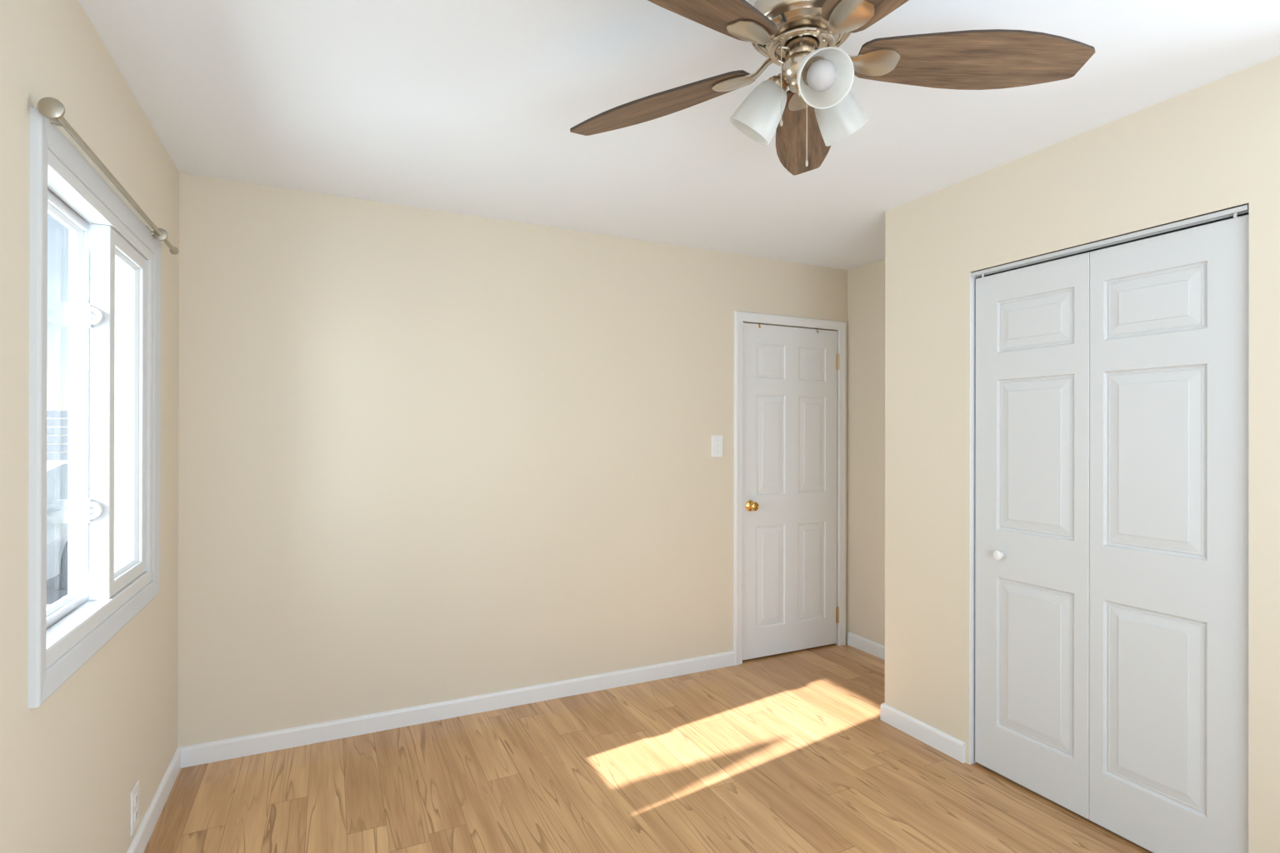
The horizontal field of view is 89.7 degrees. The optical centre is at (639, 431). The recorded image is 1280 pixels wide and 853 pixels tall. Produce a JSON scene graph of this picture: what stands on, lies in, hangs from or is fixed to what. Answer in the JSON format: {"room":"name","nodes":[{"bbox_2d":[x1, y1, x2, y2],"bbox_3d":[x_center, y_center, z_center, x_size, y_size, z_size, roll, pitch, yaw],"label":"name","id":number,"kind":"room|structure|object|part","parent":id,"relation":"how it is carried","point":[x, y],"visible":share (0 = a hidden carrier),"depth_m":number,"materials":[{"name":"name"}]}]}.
{"room":"empty bedroom","nodes":[
{"label":"empty bedroom","id":0,"kind":"room"},
{"bbox_2d":[0,0,179,852],"bbox_3d":[-1.062,0.188,0.727,0.160,2.500,4.430,0,0,-26],"label":"wall","id":1,"kind":"structure","parent":0,"point":[71,764],"depth_m":1.56,"materials":[{"name":"beige paint"}]},
{"bbox_2d":[28,106,160,709],"bbox_3d":[-1.530,-0.049,1.786,0.124,1.244,1.054,0,0,-26],"label":"window","id":2,"kind":"structure","parent":1,"relation":"in","point":[111,287],"depth_m":1.81,"materials":[{"name":"white plastic"}]},
{"bbox_3d":[-1.468,-0.054,1.581,0.042,1.114,0.559,0,0,-26],"label":"sash","id":3,"kind":"part","parent":2,"relation":"part of","materials":[{"name":"white plastic"}]},
{"bbox_3d":[-1.610,-0.053,1.996,0.044,1.058,0.402,0,0,-26],"label":"sash","id":4,"kind":"part","parent":2,"relation":"part of","materials":[{"name":"white plastic"}]},
{"bbox_2d":[37,97,179,254],"bbox_3d":[-1.476,-0.667,1.849,0.062,0.048,1.178,0,0,-26],"label":"curtain rod","id":5,"kind":"object","parent":1,"relation":"attached to","point":[52,108],"visible":0.88,"depth_m":1.52,"materials":[{"name":"silver metal"}]},
{"bbox_3d":[-1.461,-0.667,1.838,0.014,0.014,1.082,0,0,-26],"label":"rod","id":6,"kind":"part","parent":5,"relation":"part of","materials":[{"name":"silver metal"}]},
{"bbox_2d":[130,780,139,835],"bbox_3d":[-1.608,1.199,2.051,0.008,0.136,0.084,0,0,-26],"label":"wall outlet","id":7,"kind":"object","parent":1,"relation":"attached to","point":[134,795],"visible":1,"depth_m":2.04,"materials":[{"name":"white plastic"}]},
{"bbox_2d":[135,792,138,806],"bbox_3d":[-1.606,1.174,2.052,0.003,0.030,0.034,0,0,-26],"label":"socket","id":8,"kind":"object","parent":7,"relation":"attached to","point":[136,793],"depth_m":2.05,"materials":[{"name":"grey plastic"}]},
{"bbox_2d":[135,807,138,822],"bbox_3d":[-1.606,1.224,2.052,0.003,0.030,0.034,0,0,-26],"label":"socket","id":9,"kind":"object","parent":7,"relation":"attached to","point":[136,808],"depth_m":2.05,"materials":[{"name":"grey plastic"}]},
{"bbox_2d":[126,747,180,852],"bbox_3d":[-0.979,1.337,0.750,0.014,0.082,4.200,0,0,-26],"label":"baseboard","id":10,"kind":"structure","parent":1,"relation":"attached to","point":[142,836],"depth_m":2.27,"materials":[{"name":"white paint"}]},
{"bbox_2d":[177,173,847,747],"bbox_3d":[-0.302,0.193,3.490,3.605,2.500,0.150,0,0,-26],"label":"wall","id":11,"kind":"structure","parent":0,"point":[425,456],"depth_m":3.08,"materials":[{"name":"beige paint"}]},
{"bbox_2d":[178,650,734,768],"bbox_3d":[-0.666,1.341,3.223,2.723,0.082,0.014,0,0,-26],"label":"baseboard","id":12,"kind":"structure","parent":11,"relation":"attached to","point":[240,747],"depth_m":3.06,"materials":[{"name":"white paint"}]},
{"bbox_2d":[711,435,722,457],"bbox_3d":[0.454,0.087,3.762,0.077,0.127,0.016,0,0,-26],"label":"light switch","id":13,"kind":"object","parent":11,"relation":"attached to","point":[717,441],"visible":1,"depth_m":3.76,"materials":[{"name":"white plastic"}]},
{"bbox_2d":[733,310,846,665],"bbox_3d":[0.950,0.337,3.999,0.862,2.099,0.018,0,0,-26],"label":"door frame","id":14,"kind":"structure","parent":11,"relation":"attached to","point":[739,317],"depth_m":3.92,"materials":[{"name":"white paint"}]},
{"bbox_2d":[742,322,839,660],"bbox_3d":[0.957,0.362,4.002,0.756,2.025,0.100,0,0,-26],"label":"door","id":15,"kind":"structure","parent":11,"relation":"in","point":[790,374],"depth_m":4.00,"materials":[{"name":"white paint"}]},
{"bbox_3d":[0.678,0.449,3.842,0.055,0.055,0.054,0,0,-26],"label":"knob","id":16,"kind":"part","parent":15,"relation":"part of","materials":[{"name":"gold metal"}]},
{"bbox_2d":[143,644,1152,852],"bbox_3d":[0.606,1.412,1.596,3.605,0.060,4.350,0,0,-26],"label":"floor","id":17,"kind":"structure","parent":0,"point":[791,752],"depth_m":2.52,"materials":[{"name":"laminate"}]},
{"bbox_2d":[78,0,1279,269],"bbox_3d":[0.610,-1.108,1.532,3.865,0.100,4.430,0,0,-26],"label":"ceiling","id":18,"kind":"structure","parent":0,"point":[471,107],"depth_m":2.08,"materials":[{"name":"white paint"}]},
{"bbox_2d":[570,0,1094,175],"bbox_3d":[0.368,-0.832,1.431,1.266,0.452,1.244,0,0,-26],"label":"ceiling fan","id":19,"kind":"object","parent":18,"relation":"hanging from","point":[819,109],"visible":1,"depth_m":1.47,"materials":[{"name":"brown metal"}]},
{"bbox_3d":[0.043,-0.854,1.691,0.532,0.007,0.169,0,13,34],"label":"blade","id":20,"kind":"part","parent":19,"relation":"part of","materials":[{"name":"brown wood"}]},
{"bbox_3d":[0.057,-0.854,1.228,0.532,0.007,0.169,0,13,-38],"label":"blade","id":21,"kind":"part","parent":19,"relation":"part of","materials":[{"name":"brown wood"}]},
{"bbox_3d":[0.274,-0.748,1.520,0.121,0.139,0.128,0,0,-26],"label":"lamp shade","id":22,"kind":"part","parent":19,"relation":"part of","materials":[{"name":"white glass"}]},
{"bbox_2d":[767,75,787,93],"bbox_3d":[0.316,-0.801,1.501,0.057,0.051,0.056,0,0,-26],"label":"socket","id":23,"kind":"object","parent":19,"relation":"attached to","point":[774,82],"depth_m":1.47,"materials":[{"name":"gold metal"}]},
{"bbox_3d":[0.327,-0.779,1.456,0.021,0.182,0.006,0,0,-11],"label":"pull chain","id":24,"kind":"part","parent":19,"relation":"part of","materials":[{"name":"silver metal"}]},
{"bbox_3d":[0.369,-0.878,1.469,0.117,0.012,0.117,0,0,-26],"label":"recess plate","id":25,"kind":"part","parent":19,"relation":"part of","materials":[{"name":"silver metal"}]},
{"bbox_3d":[0.473,-0.853,1.849,0.169,0.007,0.532,-13,-4,15],"label":"blade","id":26,"kind":"part","parent":19,"relation":"part of","materials":[{"name":"brown wood"}]},
{"bbox_3d":[0.381,-0.687,1.471,0.006,0.165,0.006,0,0,-26],"label":"pull chain","id":27,"kind":"part","parent":19,"relation":"part of","materials":[{"name":"silver metal"}]},
{"bbox_2d":[801,55,824,85],"bbox_3d":[0.376,-0.776,1.389,0.057,0.054,0.052,0,0,-26],"label":"socket","id":28,"kind":"object","parent":19,"relation":"attached to","point":[812,59],"depth_m":1.38,"materials":[{"name":"beige metal"}]},
{"bbox_3d":[0.373,-0.743,1.342,0.061,0.070,0.076,0,0,-26],"label":"light bulb","id":29,"kind":"part","parent":19,"relation":"part of","materials":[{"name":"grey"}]},
{"bbox_3d":[0.372,-0.734,1.336,0.110,0.134,0.139,0,0,-7],"label":"lamp shade","id":30,"kind":"part","parent":19,"relation":"part of","materials":[{"name":"white glass"}]},
{"bbox_3d":[0.473,-0.751,1.534,0.137,0.138,0.111,0,0,-26],"label":"lamp shade","id":31,"kind":"part","parent":19,"relation":"part of","materials":[{"name":"white glass"}]},
{"bbox_3d":[0.502,-0.853,1.099,0.169,0.007,0.532,14,-5,-19],"label":"blade","id":32,"kind":"part","parent":19,"relation":"part of","materials":[{"name":"brown wood"}]},
{"bbox_3d":[0.762,-0.852,1.482,0.532,0.007,0.169,0,-13,-2],"label":"blade","id":33,"kind":"part","parent":19,"relation":"part of","materials":[{"name":"brown wood"}]},
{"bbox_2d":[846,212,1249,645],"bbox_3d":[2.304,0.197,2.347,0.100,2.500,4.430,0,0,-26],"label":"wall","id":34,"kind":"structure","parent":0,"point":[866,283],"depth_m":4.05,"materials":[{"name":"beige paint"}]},
{"bbox_2d":[847,632,884,659],"bbox_3d":[1.552,1.346,3.772,0.014,0.082,0.914,0,0,-26],"label":"baseboard","id":35,"kind":"structure","parent":34,"relation":"attached to","point":[873,648],"depth_m":4.03,"materials":[{"name":"white paint"}]},
{"bbox_2d":[885,55,1279,852],"bbox_3d":[1.832,0.166,2.463,0.648,2.440,1.688,0,0,-26],"label":"wall","id":36,"kind":"structure","parent":0,"point":[1212,147],"depth_m":2.50,"materials":[{"name":"beige paint"}]},
{"bbox_2d":[880,703,964,763],"bbox_3d":[1.549,1.345,3.030,0.662,0.082,0.448,0,0,-26],"label":"baseboard","id":37,"kind":"structure","parent":36,"relation":"attached to","point":[950,746],"depth_m":2.86,"materials":[{"name":"white paint"}]},
{"bbox_2d":[969,272,1249,803],"bbox_3d":[1.611,0.362,2.291,0.098,2.047,0.904,0,0,-26],"label":"door frame","id":38,"kind":"structure","parent":36,"relation":"attached to","point":[972,279],"depth_m":2.68,"materials":[{"name":"white paint"}]},
{"bbox_2d":[971,204,1249,852],"bbox_3d":[1.586,0.356,2.277,0.064,2.034,0.896,0,0,-26],"label":"door","id":39,"kind":"structure","parent":36,"relation":"in","point":[1112,527],"depth_m":2.18,"materials":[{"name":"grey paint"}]},
{"bbox_3d":[1.430,0.493,2.562,0.031,0.037,0.037,0,0,-26],"label":"knob","id":40,"kind":"part","parent":39,"relation":"part of","materials":[{"name":"white plastic"}]},
{"label":"outside","id":41,"kind":"structure","parent":0,"visible":0},
{"bbox_2d":[46,460,68,607],"bbox_3d":[-26.496,1.937,7.445,39.840,0.200,90.000,0,0,-26],"label":"ground","id":42,"kind":"structure","parent":41,"point":[52,596],"depth_m":7.40,"materials":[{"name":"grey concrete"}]},
{"bbox_2d":[46,461,68,589],"bbox_3d":[-8.154,1.132,8.494,1.800,1.485,4.380,0,0,-26],"label":"parked car","id":43,"kind":"object","parent":42,"relation":"on","point":[57,472],"visible":0.29,"depth_m":7.47,"materials":[{"name":"white paint"}]},
{"bbox_2d":[46,410,68,460],"bbox_3d":[-12.678,0.671,13.053,7.600,2.400,0.120,0,0,-26],"label":"fence","id":44,"kind":"object","parent":42,"relation":"on","point":[53,414],"visible":0.02,"depth_m":13.30,"materials":[{"name":"grey"}]}
]}

